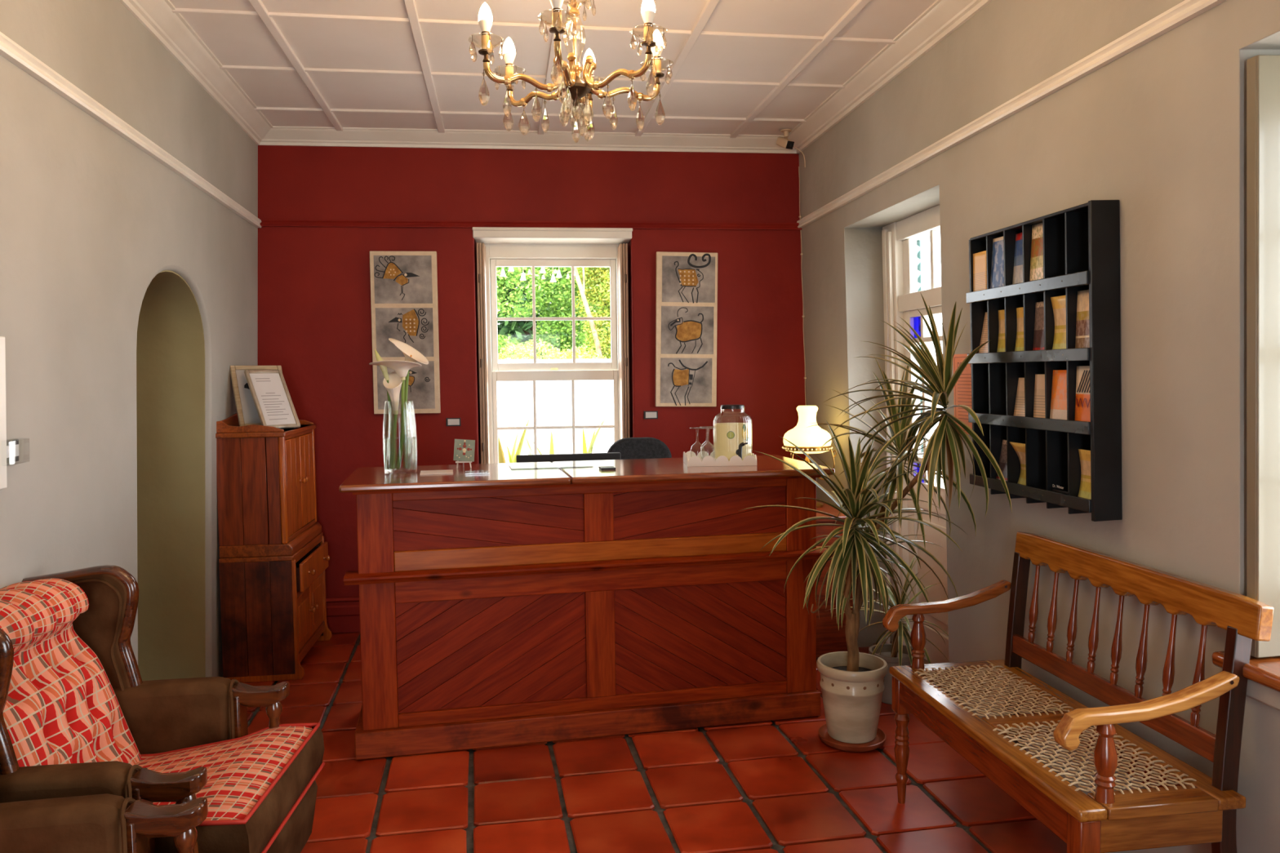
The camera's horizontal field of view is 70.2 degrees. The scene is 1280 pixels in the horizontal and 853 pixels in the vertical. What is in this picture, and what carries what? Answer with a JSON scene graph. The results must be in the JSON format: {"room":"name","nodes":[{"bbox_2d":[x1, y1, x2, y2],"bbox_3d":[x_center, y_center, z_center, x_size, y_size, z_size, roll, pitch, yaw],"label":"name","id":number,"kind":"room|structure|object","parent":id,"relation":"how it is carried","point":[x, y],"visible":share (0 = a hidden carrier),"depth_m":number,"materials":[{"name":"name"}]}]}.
{"room":"hotel lobby","nodes":[
{"label":"hotel lobby","id":0,"kind":"room"},
{"bbox_2d":[0,0,257,677],"bbox_3d":[-1.857,-0.088,1.744,0.657,3.116,8.100,-1,3,-10],"label":"wall","id":1,"kind":"structure","parent":0,"point":[89,218],"depth_m":3.03,"materials":[{"name":"paint"}]},
{"bbox_2d":[0,336,7,489],"bbox_3d":[-1.651,-0.024,2.186,0.026,0.405,0.490,-1,3,-10],"label":"wall panel","id":2,"kind":"object","parent":1,"relation":"attached to","point":[3,484],"visible":1,"depth_m":2.41,"materials":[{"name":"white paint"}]},
{"bbox_2d":[6,439,18,462],"bbox_3d":[-1.692,0.068,2.461,0.032,0.067,0.115,-1,3,-10],"label":"light switch","id":3,"kind":"object","parent":1,"relation":"attached to","point":[12,451],"visible":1,"depth_m":2.47,"materials":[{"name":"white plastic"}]},
{"bbox_2d":[6,270,205,680],"bbox_3d":[-2.252,0.313,3.833,0.604,1.983,0.950,-1,3,-10],"label":"archway","id":4,"kind":"object","parent":1,"relation":"attached to","point":[171,343],"depth_m":4.30,"materials":[{"name":"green paint"}]},
{"bbox_2d":[0,31,262,227],"bbox_3d":[-1.553,-0.959,1.664,0.056,0.054,7.130,-1,3,-10],"label":"trim","id":5,"kind":"structure","parent":1,"relation":"attached to","point":[10,50],"depth_m":3.03,"materials":[{"name":"white paint"}]},
{"bbox_2d":[119,0,272,145],"bbox_3d":[-1.521,-1.448,1.688,0.157,0.094,7.221,-1,3,-10],"label":"trim","id":6,"kind":"structure","parent":1,"relation":"attached to","point":[171,29],"depth_m":3.89,"materials":[{"name":"white paint"}]},
{"bbox_2d":[257,145,806,633],"bbox_3d":[-0.660,-0.319,5.665,4.500,3.100,0.520,-1,3,-6],"label":"wall","id":7,"kind":"structure","parent":0,"point":[314,308],"depth_m":5.35,"materials":[{"name":"red paint"}]},
{"bbox_2d":[325,595,359,633],"bbox_3d":[-0.590,1.084,5.489,3.362,0.211,0.060,-1,3,-6],"label":"baseboard","id":8,"kind":"structure","parent":7,"relation":"attached to","point":[343,615],"depth_m":5.34,"materials":[{"name":"red paint"}]},
{"bbox_2d":[369,250,440,413],"bbox_3d":[-1.362,-0.544,5.290,0.377,0.938,0.036,-1,3,-6],"label":"painting","id":9,"kind":"object","parent":7,"relation":"attached to","point":[404,303],"visible":0.91,"depth_m":5.27,"materials":[{"name":"beige fabric"}]},
{"bbox_2d":[445,417,461,426],"bbox_3d":[-1.098,-0.026,5.365,0.084,0.048,0.010,-1,3,-6],"label":"label","id":10,"kind":"object","parent":7,"relation":"attached to","point":[450,421],"visible":1,"depth_m":5.36,"materials":[{"name":"white"}]},
{"bbox_2d":[257,125,796,153],"bbox_3d":[-0.616,-1.666,5.304,3.369,0.094,0.154,-1,3,-6],"label":"trim","id":11,"kind":"structure","parent":7,"relation":"attached to","point":[277,135],"depth_m":5.27,"materials":[{"name":"white paint"}]},
{"bbox_2d":[259,218,801,230],"bbox_3d":[-0.605,-1.186,5.361,3.281,0.042,0.042,-1,3,-6],"label":"trim","id":12,"kind":"structure","parent":7,"relation":"attached to","point":[264,222],"depth_m":5.34,"materials":[{"name":"red paint"}]},
{"bbox_2d":[471,226,632,463],"bbox_3d":[-0.529,-0.398,5.653,0.940,1.576,0.522,-1,3,-6],"label":"window","id":13,"kind":"structure","parent":7,"relation":"in","point":[496,246],"depth_m":5.63,"materials":[{"name":"white paint"}]},
{"bbox_2d":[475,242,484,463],"bbox_3d":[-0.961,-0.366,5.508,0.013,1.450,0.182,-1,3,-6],"label":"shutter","id":14,"kind":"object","parent":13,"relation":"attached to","point":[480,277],"depth_m":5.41,"materials":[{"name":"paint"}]},
{"bbox_2d":[479,242,486,463],"bbox_3d":[-0.946,-0.367,5.512,0.013,1.450,0.178,-1,3,-6],"label":"shutter","id":15,"kind":"object","parent":13,"relation":"attached to","point":[482,246],"depth_m":5.43,"materials":[{"name":"paint"}]},
{"bbox_2d":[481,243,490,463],"bbox_3d":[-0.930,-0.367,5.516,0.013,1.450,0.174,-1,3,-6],"label":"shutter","id":16,"kind":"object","parent":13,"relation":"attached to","point":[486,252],"depth_m":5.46,"materials":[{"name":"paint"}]},
{"bbox_2d":[617,243,624,439],"bbox_3d":[-0.115,-0.381,5.606,0.013,1.450,0.174,-1,3,-6],"label":"shutter","id":17,"kind":"object","parent":13,"relation":"attached to","point":[620,246],"depth_m":5.54,"materials":[{"name":"paint"}]},
{"bbox_2d":[622,243,626,438],"bbox_3d":[-0.099,-0.382,5.605,0.013,1.450,0.178,-1,3,-6],"label":"shutter","id":18,"kind":"object","parent":13,"relation":"attached to","point":[624,245],"depth_m":5.51,"materials":[{"name":"paint"}]},
{"bbox_2d":[624,243,630,437],"bbox_3d":[-0.083,-0.382,5.605,0.013,1.450,0.182,-1,3,-6],"label":"shutter","id":19,"kind":"object","parent":13,"relation":"attached to","point":[627,432],"depth_m":5.51,"materials":[{"name":"paint"}]},
{"bbox_2d":[644,410,657,418],"bbox_3d":[0.065,-0.069,5.492,0.084,0.048,0.010,-1,3,-6],"label":"label","id":20,"kind":"object","parent":7,"relation":"attached to","point":[652,414],"visible":1,"depth_m":5.49,"materials":[{"name":"white"}]},
{"bbox_2d":[655,251,717,406],"bbox_3d":[0.279,-0.580,5.470,0.370,0.922,0.036,0,3,-6],"label":"painting","id":21,"kind":"object","parent":7,"relation":"attached to","point":[686,282],"visible":1,"depth_m":5.46,"materials":[{"name":"beige fabric"}]},
{"bbox_2d":[798,166,806,405],"bbox_3d":[0.995,-0.671,5.553,0.058,1.800,0.012,-1,3,-10],"label":"cable","id":22,"kind":"object","parent":7,"relation":"attached to","point":[800,216],"visible":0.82,"depth_m":5.54,"materials":[{"name":"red plastic"}]},
{"bbox_2d":[169,0,936,137],"bbox_3d":[-0.039,-1.609,1.990,4.700,0.216,8.100,-1,3,-10],"label":"ceiling","id":23,"kind":"structure","parent":0,"point":[740,67],"depth_m":3.98,"materials":[{"name":"paint"}]},
{"bbox_2d":[467,0,673,142],"bbox_3d":[-0.184,-1.174,2.548,0.591,0.744,0.584,-1,3,-10],"label":"chandelier","id":24,"kind":"object","parent":23,"relation":"hanging from","point":[568,82],"visible":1,"depth_m":2.51,"materials":[{"name":"gold metal"}]},
{"bbox_2d":[776,128,805,167],"bbox_3d":[0.896,-1.612,5.272,0.196,0.194,0.110,-3,4,-30],"label":"security camera","id":25,"kind":"object","parent":23,"relation":"attached to","point":[785,143],"visible":1,"depth_m":5.23,"materials":[{"name":"beige plastic"}]},
{"bbox_2d":[222,631,1066,852],"bbox_3d":[-0.415,1.449,2.041,5.650,0.122,8.400,-1,3,-10],"label":"floor","id":26,"kind":"structure","parent":0,"point":[774,786],"depth_m":3.25,"materials":[{"name":"tile"}]},
{"bbox_2d":[0,793,208,852],"bbox_3d":[-1.198,0.935,1.581,0.854,0.978,0.678,-1,3,-7],"label":"armchair","id":27,"kind":"object","parent":26,"relation":"on","point":[106,823],"visible":1,"depth_m":1.84,"materials":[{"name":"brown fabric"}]},
{"bbox_2d":[0,564,324,852],"bbox_3d":[-1.326,0.893,2.328,0.854,0.978,0.678,-1,3,-3],"label":"armchair","id":28,"kind":"object","parent":26,"relation":"on","point":[78,717],"visible":0.9,"depth_m":2.36,"materials":[{"name":"brown fabric"}]},
{"bbox_2d":[0,577,141,767],"bbox_3d":[-1.527,0.691,2.304,0.361,0.566,0.500,-1,3,-3],"label":"cushion","id":29,"kind":"object","parent":28,"relation":"on","point":[73,696],"depth_m":2.36,"materials":[{"name":"fabric"}]},
{"bbox_2d":[134,725,312,821],"bbox_3d":[-1.216,0.902,2.335,0.607,0.075,0.576,-1,3,-3],"label":"seat cushion","id":30,"kind":"object","parent":28,"relation":"on","point":[251,777],"depth_m":2.41,"materials":[{"name":"fabric"}]},
{"bbox_2d":[215,413,332,682],"bbox_3d":[-1.900,0.585,4.822,0.414,1.320,0.708,-1,3,-8],"label":"cabinet","id":31,"kind":"object","parent":26,"relation":"on","point":[274,557],"visible":0.98,"depth_m":4.49,"materials":[{"name":"brown wood"}]},
{"bbox_2d":[230,365,282,426],"bbox_3d":[-1.964,-0.156,4.724,0.116,0.322,0.270,2,4,43],"label":"framed print","id":32,"kind":"object","parent":31,"relation":"on","point":[247,414],"visible":0.48,"depth_m":4.66,"materials":[{"name":"brown wood"}]},
{"bbox_2d":[244,369,300,428],"bbox_3d":[-1.881,-0.141,4.666,0.172,0.300,0.205,2,4,36],"label":"framed piece","id":33,"kind":"object","parent":31,"relation":"on","point":[271,397],"visible":0.85,"depth_m":4.66,"materials":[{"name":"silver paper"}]},
{"bbox_2d":[338,454,835,759],"bbox_3d":[-0.222,0.724,4.024,2.010,1.086,0.702,-1,3,-12],"label":"reception desk","id":34,"kind":"object","parent":26,"relation":"on","point":[504,606],"depth_m":3.74,"materials":[{"name":"brown wood"}]},
{"bbox_2d":[419,469,453,475],"bbox_3d":[-0.861,0.194,3.860,0.135,0.003,0.150,-1,3,-12],"label":"paper card","id":35,"kind":"object","parent":34,"relation":"on","point":[450,471],"visible":1,"depth_m":3.85,"materials":[{"name":"beige paper"}]},
{"bbox_2d":[455,460,471,468],"bbox_3d":[-0.785,0.146,4.055,0.072,0.077,0.052,-1,3,-13],"label":"easel","id":36,"kind":"object","parent":34,"relation":"on","point":[457,461],"visible":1,"depth_m":4.04,"materials":[{"name":"beige wood"}]},
{"bbox_2d":[453,439,475,462],"bbox_3d":[-0.779,0.105,4.041,0.098,0.103,0.027,-1,3,-13],"label":"painting","id":37,"kind":"object","parent":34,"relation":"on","point":[464,449],"visible":1,"depth_m":4.04,"materials":[{"name":"green paint"}]},
{"bbox_2d":[508,462,593,469],"bbox_3d":[-0.402,0.175,4.090,0.360,0.003,0.200,-1,3,-12],"label":"desk mat","id":38,"kind":"object","parent":34,"relation":"on","point":[575,464],"visible":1,"depth_m":4.07,"materials":[{"name":"white paper"}]},
{"bbox_2d":[598,466,615,470],"bbox_3d":[-0.142,0.179,3.934,0.062,0.008,0.075,-1,3,-11],"label":"pad","id":39,"kind":"object","parent":34,"relation":"on","point":[602,468],"visible":1,"depth_m":3.90,"materials":[{"name":"black"}]},
{"bbox_2d":[683,450,756,466],"bbox_3d":[0.358,0.144,4.130,0.306,0.046,0.266,-1,3,-1],"label":"tray","id":40,"kind":"object","parent":34,"relation":"on","point":[690,458],"visible":0.85,"depth_m":4.00,"materials":[{"name":"white wood"}]},
{"bbox_2d":[700,427,715,458],"bbox_3d":[0.304,0.083,4.066,0.068,0.155,0.068,-1,3,-10],"label":"wine glass","id":41,"kind":"object","parent":40,"relation":"on","point":[700,428],"visible":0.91,"depth_m":4.05,"materials":[{"name":"clear glass"}]},
{"bbox_2d":[713,404,752,460],"bbox_3d":[0.421,0.029,4.120,0.174,0.253,0.205,-1,3,-3],"label":"dispenser","id":42,"kind":"object","parent":40,"relation":"on","point":[731,439],"visible":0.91,"depth_m":4.07,"materials":[{"name":"clear glass"}]},
{"bbox_2d":[735,442,747,458],"bbox_3d":[0.452,0.108,4.042,0.048,0.080,0.034,-1,3,-10],"label":"tap","id":43,"kind":"object","parent":42,"relation":"on","point":[741,448],"depth_m":4.06,"materials":[{"name":"black"}]},
{"bbox_3d":[-1.013,0.045,3.844,0.140,0.306,0.140,-1,3,-10],"label":"vase","id":44,"kind":"object","parent":34,"relation":"on","visible":0},
{"bbox_2d":[374,348,393,468],"bbox_3d":[-1.075,-0.075,3.836,0.067,0.504,0.029,-1,3,-10],"label":"calla lily","id":45,"kind":"object","parent":44,"relation":"in","point":[384,369],"visible":0.84,"depth_m":3.84,"materials":[{"name":"plant"}]},
{"bbox_2d":[382,371,403,468],"bbox_3d":[-1.031,-0.026,3.826,0.085,0.408,0.096,-1,3,-10],"label":"calla lily","id":46,"kind":"object","parent":44,"relation":"in","point":[393,387],"visible":0.99,"depth_m":3.82,"materials":[{"name":"beige plant"}]},
{"bbox_2d":[368,360,422,468],"bbox_3d":[-1.021,-0.049,3.831,0.214,0.455,0.187,-1,3,-10],"label":"calla lily","id":47,"kind":"object","parent":44,"relation":"in","point":[402,368],"visible":1,"depth_m":3.81,"materials":[{"name":"beige plant"}]},
{"bbox_2d":[388,337,428,467],"bbox_3d":[-0.962,-0.099,3.846,0.147,0.549,0.163,2,4,41],"label":"calla lily","id":48,"kind":"object","parent":44,"relation":"in","point":[411,354],"visible":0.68,"depth_m":3.85,"materials":[{"name":"beige plant"}]},
{"bbox_2d":[607,437,671,459],"bbox_3d":[-0.063,0.628,5.113,0.542,1.160,0.565,-1,3,-10],"label":"office chair","id":49,"kind":"object","parent":26,"relation":"on","point":[630,448],"visible":0.12,"depth_m":4.86,"materials":[{"name":"black fabric"}]},
{"bbox_2d":[816,500,854,657],"bbox_3d":[0.680,0.826,4.997,0.820,0.762,0.740,-1,3,-9],"label":"desk","id":50,"kind":"object","parent":26,"relation":"on","point":[829,639],"visible":0.04,"depth_m":4.70,"materials":[{"name":"brown wood"}]},
{"bbox_2d":[782,405,836,507],"bbox_3d":[0.921,0.162,5.022,0.282,0.554,0.296,-1,3,-10],"label":"table lamp","id":51,"kind":"object","parent":50,"relation":"on","point":[811,440],"visible":0.75,"depth_m":4.93,"materials":[{"name":"white"}]},
{"bbox_2d":[817,724,886,751],"bbox_3d":[0.862,1.263,3.709,0.272,0.030,0.272,-1,3,-10],"label":"saucer","id":52,"kind":"object","parent":26,"relation":"on","point":[878,741],"visible":0.57,"depth_m":3.63,"materials":[{"name":"ceramic"}]},
{"bbox_2d":[738,292,1012,743],"bbox_3d":[0.856,0.377,3.567,0.932,1.766,1.302,0,3,10],"label":"dracaena plant","id":53,"kind":"object","parent":52,"relation":"on","point":[851,682],"visible":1,"depth_m":3.55,"materials":[{"name":"green plant"}]},
{"bbox_2d":[827,555,948,704],"bbox_3d":[1.154,0.919,4.174,0.539,0.656,0.591,-1,3,-10],"label":"plant","id":54,"kind":"object","parent":26,"relation":"on","point":[895,654],"visible":0.53,"depth_m":4.10,"materials":[{"name":"green plant"}]},
{"bbox_2d":[882,531,1274,852],"bbox_3d":[1.179,0.862,2.671,0.531,0.947,1.093,-1,3,-8],"label":"bench","id":55,"kind":"object","parent":26,"relation":"on","point":[1183,805],"visible":1,"depth_m":2.42,"materials":[{"name":"brown wood"}]},
{"bbox_3d":[-0.277,0.872,4.609,1.020,0.735,0.380,-1,3,-10],"label":"desk","id":56,"kind":"object","parent":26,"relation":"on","visible":0},
{"bbox_2d":[515,452,621,462],"bbox_3d":[-0.352,0.322,4.575,0.524,0.368,0.160,-1,3,-10],"label":"monitor","id":57,"kind":"object","parent":56,"relation":"on","point":[551,458],"visible":0.23,"depth_m":4.56,"materials":[{"name":"black plastic"}]},
{"bbox_2d":[799,0,1279,852],"bbox_3d":[1.719,-0.164,2.378,0.550,3.100,8.100,-3,4,-7],"label":"wall","id":58,"kind":"structure","parent":0,"point":[1158,130],"depth_m":2.71,"materials":[{"name":"paint"}]},
{"bbox_2d":[787,0,992,153],"bbox_3d":[1.375,-1.506,2.152,0.157,0.094,7.115,-1,3,-8],"label":"trim","id":59,"kind":"structure","parent":58,"relation":"attached to","point":[941,18],"depth_m":4.03,"materials":[{"name":"white paint"}]},
{"bbox_2d":[873,204,948,664],"bbox_3d":[1.445,0.095,4.377,0.300,2.262,1.100,-3,4,-7],"label":"door","id":60,"kind":"structure","parent":58,"relation":"in","point":[902,299],"depth_m":4.63,"materials":[{"name":"white paint"}]},
{"bbox_2d":[885,311,890,643],"bbox_3d":[1.315,0.109,4.819,0.024,2.200,0.071,0,3,16],"label":"door frame","id":61,"kind":"structure","parent":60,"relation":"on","point":[888,536],"depth_m":4.82,"materials":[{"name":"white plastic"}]},
{"bbox_2d":[916,238,923,457],"bbox_3d":[1.569,-0.029,5.188,0.094,2.208,0.546,1,4,25],"label":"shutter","id":62,"kind":"object","parent":58,"relation":"attached to","point":[919,264],"visible":0.02,"depth_m":5.31,"materials":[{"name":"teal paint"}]},
{"bbox_2d":[953,353,972,434],"bbox_3d":[1.285,-0.127,3.567,0.005,0.316,0.235,-3,4,-7],"label":"notice","id":63,"kind":"object","parent":58,"relation":"attached to","point":[962,388],"visible":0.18,"depth_m":3.61,"materials":[{"name":"orange paper"}]},
{"bbox_2d":[796,0,1226,227],"bbox_3d":[1.435,-1.049,2.110,0.056,0.077,6.956,-1,3,-8],"label":"trim","id":64,"kind":"structure","parent":58,"relation":"attached to","point":[1185,11],"depth_m":2.94,"materials":[{"name":"white paint"}]},
{"bbox_2d":[965,200,1122,521],"bbox_3d":[1.306,-0.208,3.013,0.096,0.932,0.736,-3,4,-7],"label":"brochure rack","id":65,"kind":"object","parent":58,"relation":"attached to","point":[1082,242],"visible":0.94,"depth_m":2.88,"materials":[{"name":"paint"}]},
{"bbox_2d":[973,250,986,291],"bbox_3d":[1.226,-0.545,3.281,0.004,0.165,0.105,-3,4,-8],"label":"brochure","id":66,"kind":"object","parent":65,"relation":"on","point":[980,265],"visible":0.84,"depth_m":3.28,"materials":[{"name":"paper"}]},
{"bbox_2d":[978,311,987,352],"bbox_3d":[1.263,-0.329,3.298,0.031,0.174,0.105,-1,3,-8],"label":"brochure","id":67,"kind":"object","parent":65,"relation":"on","point":[984,348],"visible":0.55,"depth_m":3.33,"materials":[{"name":"beige paper"}]},
{"bbox_2d":[990,235,1004,288],"bbox_3d":[1.248,-0.557,3.165,0.013,0.202,0.105,-1,3,-8],"label":"brochure","id":68,"kind":"object","parent":65,"relation":"on","point":[997,280],"visible":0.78,"depth_m":3.17,"materials":[{"name":"blue paper"}]},
{"bbox_2d":[996,309,1004,351],"bbox_3d":[1.277,-0.323,3.182,0.012,0.173,0.105,-1,3,-8],"label":"brochure","id":69,"kind":"object","parent":65,"relation":"on","point":[1001,345],"visible":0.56,"depth_m":3.21,"materials":[{"name":"yellow paper"}]},
{"bbox_2d":[995,440,1007,481],"bbox_3d":[1.293,0.130,3.210,0.030,0.160,0.105,-1,3,-8],"label":"brochure","id":70,"kind":"object","parent":65,"relation":"on","point":[1002,464],"visible":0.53,"depth_m":3.23,"materials":[{"name":"paper"}]},
{"bbox_2d":[1012,232,1022,284],"bbox_3d":[1.282,-0.551,3.053,0.015,0.201,0.105,-1,3,-8],"label":"brochure","id":71,"kind":"object","parent":65,"relation":"on","point":[1018,260],"visible":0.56,"depth_m":3.08,"materials":[{"name":"blue paper"}]},
{"bbox_2d":[1009,441,1026,485],"bbox_3d":[1.303,0.136,3.094,0.043,0.163,0.105,-3,4,-7],"label":"brochure","id":72,"kind":"object","parent":65,"relation":"on","point":[1020,448],"visible":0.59,"depth_m":3.12,"materials":[{"name":"yellow paper"}]},
{"bbox_2d":[1014,306,1023,351],"bbox_3d":[1.292,-0.316,3.068,0.013,0.173,0.105,-1,3,-8],"label":"brochure","id":73,"kind":"object","parent":65,"relation":"on","point":[1020,311],"visible":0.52,"depth_m":3.10,"materials":[{"name":"yellow paper"}]},
{"bbox_2d":[1013,377,1025,416],"bbox_3d":[1.300,-0.089,3.081,0.022,0.152,0.105,-1,3,-8],"label":"brochure","id":74,"kind":"object","parent":65,"relation":"on","point":[1019,410],"visible":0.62,"depth_m":3.11,"materials":[{"name":"beige paper"}]},
{"bbox_2d":[979,284,1088,302],"bbox_3d":[1.297,-0.442,2.999,0.073,0.010,0.700,-3,4,-7],"label":"shelf","id":75,"kind":"object","parent":65,"relation":"attached to","point":[1027,291],"depth_m":2.99,"materials":[{"name":"paint"}]},
{"bbox_2d":[1029,222,1043,280],"bbox_3d":[1.289,-0.550,2.936,0.011,0.212,0.105,-1,3,-8],"label":"brochure","id":76,"kind":"object","parent":65,"relation":"on","point":[1037,245],"visible":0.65,"depth_m":2.95,"materials":[{"name":"paper"}]},
{"bbox_2d":[1032,301,1044,350],"bbox_3d":[1.307,-0.314,2.951,0.011,0.182,0.105,-1,3,-8],"label":"brochure","id":77,"kind":"object","parent":65,"relation":"on","point":[1038,336],"visible":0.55,"depth_m":2.97,"materials":[{"name":"brown paper"}]},
{"bbox_2d":[1033,373,1044,417],"bbox_3d":[1.313,-0.088,2.965,0.008,0.163,0.105,-1,3,-8],"label":"brochure","id":78,"kind":"object","parent":65,"relation":"on","point":[1039,388],"visible":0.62,"depth_m":2.98,"materials":[{"name":"beige paper"}]},
{"bbox_2d":[1049,369,1066,419],"bbox_3d":[1.315,-0.088,2.846,0.013,0.177,0.105,-1,3,-8],"label":"brochure","id":79,"kind":"object","parent":65,"relation":"on","point":[1059,389],"visible":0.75,"depth_m":2.86,"materials":[{"name":"orange paper"}]},
{"bbox_2d":[1050,295,1066,349],"bbox_3d":[1.313,-0.311,2.833,0.018,0.190,0.105,-1,3,-8],"label":"brochure","id":80,"kind":"object","parent":65,"relation":"on","point":[1059,304],"visible":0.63,"depth_m":2.85,"materials":[{"name":"yellow paper"}]},
{"bbox_2d":[1052,484,1067,494],"bbox_3d":[1.325,0.208,2.864,0.007,0.044,0.105,-3,4,-8],"label":"brochure","id":81,"kind":"object","parent":65,"relation":"on","point":[1053,490],"visible":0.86,"depth_m":2.87,"materials":[{"name":"black paper"}]},
{"bbox_2d":[1075,289,1089,348],"bbox_3d":[1.334,-0.309,2.718,0.008,0.198,0.105,-1,3,-8],"label":"brochure","id":82,"kind":"object","parent":65,"relation":"on","point":[1082,335],"visible":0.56,"depth_m":2.74,"materials":[{"name":"paper"}]},
{"bbox_2d":[1075,365,1090,422],"bbox_3d":[1.337,-0.087,2.731,0.010,0.188,0.105,-1,3,-8],"label":"brochure","id":83,"kind":"object","parent":65,"relation":"on","point":[1082,412],"visible":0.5,"depth_m":2.74,"materials":[{"name":"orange paper"}]},
{"bbox_2d":[1078,448,1091,499],"bbox_3d":[1.356,0.154,2.747,0.016,0.164,0.105,-1,3,-8],"label":"brochure","id":84,"kind":"object","parent":65,"relation":"on","point":[1085,490],"visible":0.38,"depth_m":2.77,"materials":[{"name":"yellow paper"}]},
{"bbox_2d":[1212,54,1279,711],"bbox_3d":[1.793,-0.093,1.545,0.565,1.565,1.525,-3,4,-7],"label":"window","id":85,"kind":"structure","parent":58,"relation":"in","point":[1262,673],"depth_m":2.18,"materials":[{"name":"white wood"}]},
{"label":"outside","id":86,"kind":"structure","parent":0,"visible":0},
{"bbox_3d":[-2.217,0.706,17.934,30.000,0.180,24.050,-1,3,-10],"label":"ground","id":87,"kind":"structure","parent":86,"visible":0},
{"bbox_2d":[497,416,530,463],"bbox_3d":[-1.018,0.577,6.563,0.523,1.357,0.681,-4,5,-45],"label":"clump","id":88,"kind":"object","parent":87,"relation":"on","point":[512,457],"visible":0.12,"depth_m":6.48,"materials":[{"name":"green plant"}]},
{"bbox_2d":[502,430,554,462],"bbox_3d":[-0.824,0.636,6.768,0.512,1.211,0.367,-1,3,-10],"label":"clump","id":89,"kind":"object","parent":87,"relation":"on","point":[551,446],"visible":0.16,"depth_m":6.83,"materials":[{"name":"green plant"}]},
{"bbox_2d":[497,337,607,359],"bbox_3d":[-1.257,-0.548,12.257,1.766,1.273,1.468,-1,3,-7],"label":"bush","id":90,"kind":"object","parent":87,"relation":"on","point":[562,354],"visible":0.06,"depth_m":11.96,"materials":[{"name":"green plant"}]},
{"bbox_2d":[496,266,610,359],"bbox_3d":[-2.352,-2.022,14.208,5.066,5.726,2.160,-1,3,-10],"label":"tree","id":91,"kind":"object","parent":87,"relation":"on","point":[563,309],"visible":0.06,"depth_m":14.00,"materials":[{"name":"green plant"}]},
{"bbox_2d":[500,266,506,276],"bbox_3d":[-2.048,-2.375,13.521,0.094,0.382,0.946,-1,3,-10],"label":"flower","id":92,"kind":"object","parent":91,"relation":"hanging from","point":[503,273],"visible":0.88,"depth_m":13.09,"materials":[{"name":"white plant"}]},
{"bbox_2d":[507,266,514,271],"bbox_3d":[-1.934,-2.452,13.537,0.094,0.382,0.946,-1,3,-10],"label":"flower","id":93,"kind":"object","parent":91,"relation":"hanging from","point":[511,268],"visible":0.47,"depth_m":13.10,"materials":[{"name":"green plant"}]},
{"bbox_2d":[520,266,526,280],"bbox_3d":[-1.766,-2.328,13.575,0.094,0.382,0.946,-1,3,-10],"label":"flower","id":94,"kind":"object","parent":91,"relation":"hanging from","point":[522,277],"visible":0.9,"depth_m":13.14,"materials":[{"name":"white plant"}]},
{"bbox_2d":[539,266,546,273],"bbox_3d":[-1.486,-2.440,13.620,0.094,0.382,0.946,-1,3,-10],"label":"flower","id":95,"kind":"object","parent":91,"relation":"hanging from","point":[543,270],"visible":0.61,"depth_m":13.19,"materials":[{"name":"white plant"}]},
{"bbox_2d":[550,266,555,282],"bbox_3d":[-1.339,-2.316,13.653,0.094,0.382,0.946,-1,3,-10],"label":"flower","id":96,"kind":"object","parent":91,"relation":"hanging from","point":[553,278],"visible":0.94,"depth_m":13.22,"materials":[{"name":"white plant"}]},
{"bbox_2d":[555,266,562,277],"bbox_3d":[-1.256,-2.382,13.665,0.094,0.382,0.946,-1,3,-10],"label":"flower","id":97,"kind":"object","parent":91,"relation":"hanging from","point":[558,274],"visible":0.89,"depth_m":13.23,"materials":[{"name":"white plant"}]},
{"bbox_2d":[497,266,610,358],"bbox_3d":[-1.857,-3.071,17.758,9.933,8.381,3.900,-1,3,-13],"label":"shade tree","id":98,"kind":"object","parent":87,"relation":"on","point":[522,330],"visible":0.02,"depth_m":16.88,"materials":[{"name":"green plant"}]},
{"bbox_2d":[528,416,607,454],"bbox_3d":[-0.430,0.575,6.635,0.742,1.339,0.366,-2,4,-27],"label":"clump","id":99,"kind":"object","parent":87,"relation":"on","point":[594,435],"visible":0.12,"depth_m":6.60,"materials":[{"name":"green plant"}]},
{"bbox_2d":[574,266,610,359],"bbox_3d":[-0.422,-1.346,13.334,1.364,4.407,1.433,0,3,15],"label":"tree","id":100,"kind":"object","parent":87,"relation":"on","point":[597,275],"visible":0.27,"depth_m":13.15,"materials":[{"name":"green plant"}]},
{"bbox_2d":[497,355,944,486],"bbox_3d":[-0.920,0.116,10.706,16.000,1.800,0.430,-1,3,-10],"label":"wall","id":101,"kind":"structure","parent":87,"relation":"on","point":[593,399],"depth_m":10.50,"materials":[{"name":"white paint"}]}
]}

